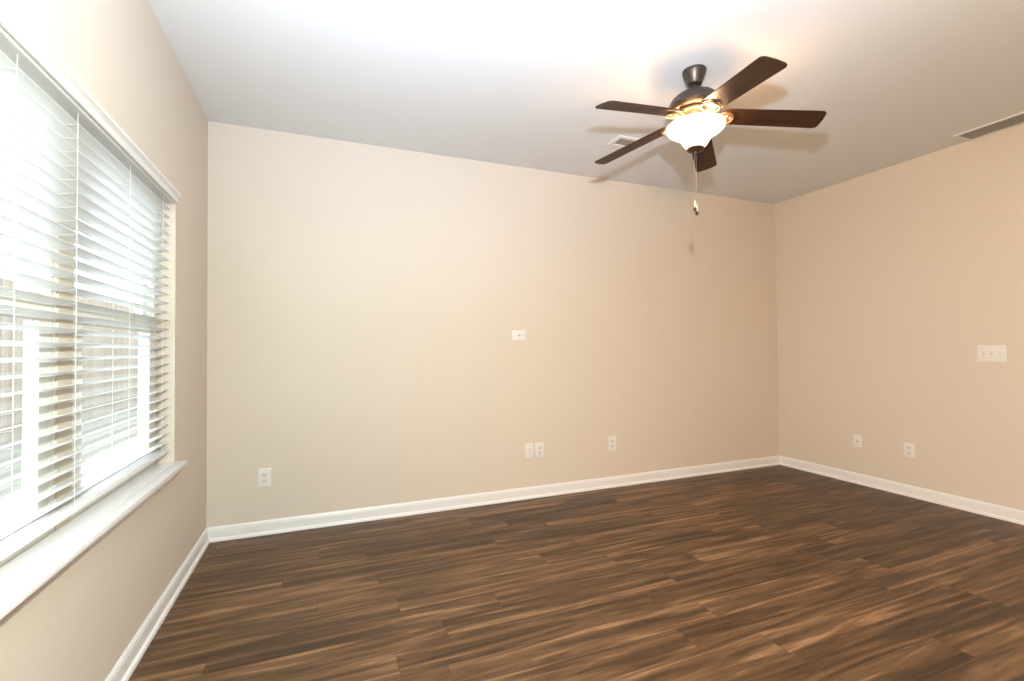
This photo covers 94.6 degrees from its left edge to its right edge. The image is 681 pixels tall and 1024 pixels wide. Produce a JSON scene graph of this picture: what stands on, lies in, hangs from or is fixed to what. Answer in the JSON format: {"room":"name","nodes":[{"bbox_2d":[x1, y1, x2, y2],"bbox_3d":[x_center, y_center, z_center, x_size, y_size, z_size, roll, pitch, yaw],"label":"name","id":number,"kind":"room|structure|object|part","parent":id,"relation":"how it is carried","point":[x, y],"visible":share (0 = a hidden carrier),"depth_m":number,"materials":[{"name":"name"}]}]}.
{"room":"empty living room","nodes":[
{"label":"empty living room","id":0,"kind":"room"},
{"bbox_2d":[0,0,207,680],"bbox_3d":[-0.904,-0.137,0.174,0.150,2.740,6.189,0,-1,-22],"label":"wall","id":1,"kind":"structure","parent":0,"point":[78,627],"depth_m":1.99,"materials":[{"name":"beige paint"}]},
{"bbox_2d":[0,0,181,202],"bbox_3d":[-1.379,-0.745,1.600,0.024,0.044,1.782,0,-1,-22],"label":"blind valance","id":2,"kind":"object","parent":1,"relation":"attached to","point":[11,21],"visible":1,"depth_m":1.40,"materials":[{"name":"white paint"}]},
{"bbox_2d":[0,185,187,625],"bbox_3d":[-1.424,-0.046,1.556,0.190,1.438,1.865,0,-1,-22],"label":"window","id":3,"kind":"structure","parent":1,"relation":"in","point":[29,570],"depth_m":1.47,"materials":[{"name":"white plastic"}]},
{"bbox_3d":[-1.290,0.216,1.098,0.028,0.683,0.735,0,-1,-22],"label":"sash","id":4,"kind":"part","parent":3,"relation":"part of","materials":[{"name":"white plastic"}]},
{"bbox_3d":[-1.322,-0.413,1.099,0.028,0.655,0.735,0,-1,-22],"label":"sash","id":5,"kind":"part","parent":3,"relation":"part of","materials":[{"name":"white plastic"}]},
{"bbox_3d":[-1.488,-0.083,1.546,0.064,1.364,1.770,0,-1,-22],"label":"frame","id":6,"kind":"part","parent":3,"relation":"part of","materials":[{"name":"white plastic"}]},
{"bbox_3d":[-1.417,0.607,1.558,0.078,0.025,1.770,0,-1,-22],"label":"sill","id":7,"kind":"part","parent":3,"relation":"part of","materials":[{"name":"white paint"}]},
{"bbox_2d":[0,25,174,561],"bbox_3d":[-1.422,-0.111,1.572,0.070,1.305,1.754,0,-1,-22],"label":"window blind","id":8,"kind":"object","parent":3,"relation":"attached to","point":[51,148],"visible":0.99,"depth_m":1.48,"materials":[{"name":"white plastic"}]},
{"bbox_3d":[-1.272,-0.103,1.175,0.054,1.252,0.001,0,-1,-22],"label":"ladder cord","id":9,"kind":"part","parent":8,"relation":"part of","materials":[{"name":"white fabric"}]},
{"bbox_3d":[-1.390,-0.097,1.472,0.054,1.252,0.001,0,-1,-22],"label":"ladder cord","id":10,"kind":"part","parent":8,"relation":"part of","materials":[{"name":"white fabric"}]},
{"bbox_3d":[-1.424,0.532,1.557,0.052,0.020,1.746,0,-1,-22],"label":"rail","id":11,"kind":"part","parent":8,"relation":"part of","materials":[{"name":"white plastic"}]},
{"bbox_3d":[-1.554,-0.087,1.880,0.054,1.252,0.001,0,-1,-22],"label":"ladder cord","id":12,"kind":"part","parent":8,"relation":"part of","materials":[{"name":"white fabric"}]},
{"bbox_3d":[-1.709,-0.078,2.270,0.054,1.252,0.001,0,-1,-22],"label":"ladder cord","id":13,"kind":"part","parent":8,"relation":"part of","materials":[{"name":"white fabric"}]},
{"bbox_3d":[-1.631,0.236,1.952,0.028,0.683,0.805,0,-1,-22],"label":"sash","id":14,"kind":"part","parent":3,"relation":"part of","materials":[{"name":"white plastic"}]},
{"bbox_3d":[-1.664,-0.393,1.954,0.028,0.655,0.805,0,-1,-22],"label":"sash","id":15,"kind":"part","parent":3,"relation":"part of","materials":[{"name":"white plastic"}]},
{"bbox_2d":[105,528,209,680],"bbox_3d":[-0.812,1.186,0.180,0.024,0.092,6.189,0,-1,-22],"label":"baseboard","id":16,"kind":"structure","parent":1,"relation":"attached to","point":[129,660],"depth_m":2.09,"materials":[{"name":"white paint"}]},
{"bbox_2d":[206,121,778,527],"bbox_3d":[0.377,-0.071,4.099,5.441,2.740,0.150,0,-1,-22],"label":"wall","id":17,"kind":"structure","parent":0,"point":[365,302],"depth_m":3.70,"materials":[{"name":"beige paint"}]},
{"bbox_2d":[258,468,270,487],"bbox_3d":[-1.661,0.922,3.175,0.078,0.126,0.010,0,-1,-22],"label":"wall outlet","id":18,"kind":"object","parent":17,"relation":"attached to","point":[264,474],"visible":1,"depth_m":3.17,"materials":[{"name":"white plastic"}]},
{"bbox_2d":[207,455,779,542],"bbox_3d":[0.420,1.251,3.992,5.141,0.092,0.024,0,-1,-22],"label":"baseboard","id":19,"kind":"structure","parent":17,"relation":"attached to","point":[312,521],"depth_m":3.66,"materials":[{"name":"white paint"}]},
{"bbox_2d":[512,330,525,339],"bbox_3d":[0.058,-0.043,3.884,0.122,0.080,0.010,0,-1,-22],"label":"cable plate","id":20,"kind":"object","parent":17,"relation":"attached to","point":[516,334],"visible":1,"depth_m":3.88,"materials":[{"name":"white plastic"}]},
{"bbox_2d":[525,443,533,458],"bbox_3d":[0.145,0.910,3.894,0.078,0.126,0.016,0,-1,-22],"label":"plate","id":21,"kind":"object","parent":17,"relation":"attached to","point":[529,447],"visible":1,"depth_m":3.89,"materials":[{"name":"white plastic"}]},
{"bbox_2d":[535,442,543,457],"bbox_3d":[0.230,0.910,3.931,0.078,0.126,0.010,0,-1,-22],"label":"wall outlet","id":22,"kind":"object","parent":17,"relation":"attached to","point":[539,447],"visible":1,"depth_m":3.93,"materials":[{"name":"white plastic"}]},
{"bbox_2d":[608,436,615,450],"bbox_3d":[0.890,0.913,4.195,0.076,0.122,0.010,0,-1,-22],"label":"wall outlet","id":23,"kind":"object","parent":17,"relation":"attached to","point":[611,440],"visible":1,"depth_m":4.19,"materials":[{"name":"white plastic"}]},
{"bbox_2d":[128,465,1023,680],"bbox_3d":[1.537,1.292,1.198,5.441,0.120,6.339,0,-1,-22],"label":"floor","id":24,"kind":"structure","parent":0,"point":[777,572],"depth_m":2.37,"materials":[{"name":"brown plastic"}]},
{"bbox_2d":[148,0,1023,203],"bbox_3d":[1.512,-1.582,1.255,5.441,0.150,6.339,0,-1,-22],"label":"ceiling","id":25,"kind":"structure","parent":0,"point":[520,83],"depth_m":2.61,"materials":[{"name":"white paint"}]},
{"bbox_2d":[607,135,651,150],"bbox_3d":[0.862,-1.454,3.484,0.280,0.008,0.165,0,-1,-22],"label":"ceiling vent","id":26,"kind":"object","parent":25,"relation":"in","point":[620,141],"visible":0.7,"depth_m":3.46,"materials":[{"name":"white metal"}]},
{"bbox_2d":[595,56,825,214],"bbox_3d":[0.973,-1.080,2.558,1.197,0.793,1.226,0,-1,-22],"label":"ceiling fan","id":27,"kind":"object","parent":25,"relation":"hanging from","point":[693,111],"visible":1,"depth_m":2.49,"materials":[{"name":"brown wood"}]},
{"bbox_3d":[0.735,-1.173,2.854,0.514,0.006,0.131,-12,3,45],"label":"blade","id":28,"kind":"part","parent":27,"relation":"part of","materials":[{"name":"brown wood"}]},
{"bbox_3d":[0.661,-1.181,2.414,0.514,0.006,0.131,-8,14,-26],"label":"blade","id":29,"kind":"part","parent":27,"relation":"part of","materials":[{"name":"brown wood"}]},
{"bbox_3d":[1.001,-1.111,2.582,0.312,0.132,0.312,0,-1,-22],"label":"lamp shade","id":30,"kind":"part","parent":27,"relation":"part of","materials":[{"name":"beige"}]},
{"bbox_3d":[1.176,-1.176,2.920,0.131,0.006,0.514,-14,-14,25],"label":"blade","id":31,"kind":"part","parent":27,"relation":"part of","materials":[{"name":"brown wood"}]},
{"bbox_3d":[1.057,-1.189,2.208,0.131,0.006,0.514,11,4,-9],"label":"blade","id":32,"kind":"part","parent":27,"relation":"part of","materials":[{"name":"brown wood"}]},
{"bbox_3d":[1.375,-1.185,2.520,0.514,0.006,0.131,7,-11,10],"label":"blade","id":33,"kind":"part","parent":27,"relation":"part of","materials":[{"name":"brown wood"}]},
{"bbox_2d":[953,112,1023,140],"bbox_3d":[3.395,-1.482,3.166,0.207,0.008,0.615,0,-1,-22],"label":"ceiling vent","id":34,"kind":"object","parent":25,"relation":"in","point":[1017,119],"visible":1,"depth_m":3.29,"materials":[{"name":"white metal"}]},
{"bbox_2d":[774,124,1023,510],"bbox_3d":[4.009,-0.141,2.139,0.150,2.740,6.189,0,-1,-22],"label":"wall","id":35,"kind":"structure","parent":0,"point":[890,281],"depth_m":3.85,"materials":[{"name":"beige paint"}]},
{"bbox_2d":[853,434,862,447],"bbox_3d":[3.090,0.900,4.225,0.010,0.112,0.074,0,-1,-22],"label":"plate","id":36,"kind":"object","parent":35,"relation":"attached to","point":[857,439],"visible":1,"depth_m":4.22,"materials":[{"name":"white plastic"}]},
{"bbox_2d":[779,455,1023,524],"bbox_3d":[3.940,1.183,2.080,0.024,0.092,6.189,0,-1,-22],"label":"baseboard","id":37,"kind":"structure","parent":35,"relation":"attached to","point":[1004,513],"depth_m":3.81,"materials":[{"name":"white paint"}]},
{"bbox_2d":[904,442,914,457],"bbox_3d":[3.238,0.895,3.855,0.010,0.114,0.074,0,-1,-22],"label":"wall outlet","id":38,"kind":"object","parent":35,"relation":"attached to","point":[909,449],"visible":1,"depth_m":3.85,"materials":[{"name":"white plastic"}]},
{"bbox_2d":[977,345,1006,361],"bbox_3d":[3.424,0.093,3.377,0.019,0.118,0.160,0,-1,-22],"label":"light switch","id":39,"kind":"object","parent":35,"relation":"attached to","point":[985,353],"visible":1,"depth_m":3.37,"materials":[{"name":"white plastic"}]},
{"label":"outside","id":40,"kind":"structure","parent":0,"visible":0},
{"bbox_2d":[0,405,137,497],"bbox_3d":[-11.336,1.836,8.352,13.146,0.100,36.000,0,-1,-22],"label":"ground","id":41,"kind":"structure","parent":40,"point":[5,455],"depth_m":8.24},
{"bbox_2d":[0,278,137,443],"bbox_3d":[-9.671,0.372,10.692,0.058,2.830,25.046,0,-1,-22],"label":"wooden fence","id":42,"kind":"object","parent":41,"relation":"on","point":[11,402],"visible":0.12,"depth_m":11.00,"materials":[{"name":"brown wood"}]}
]}

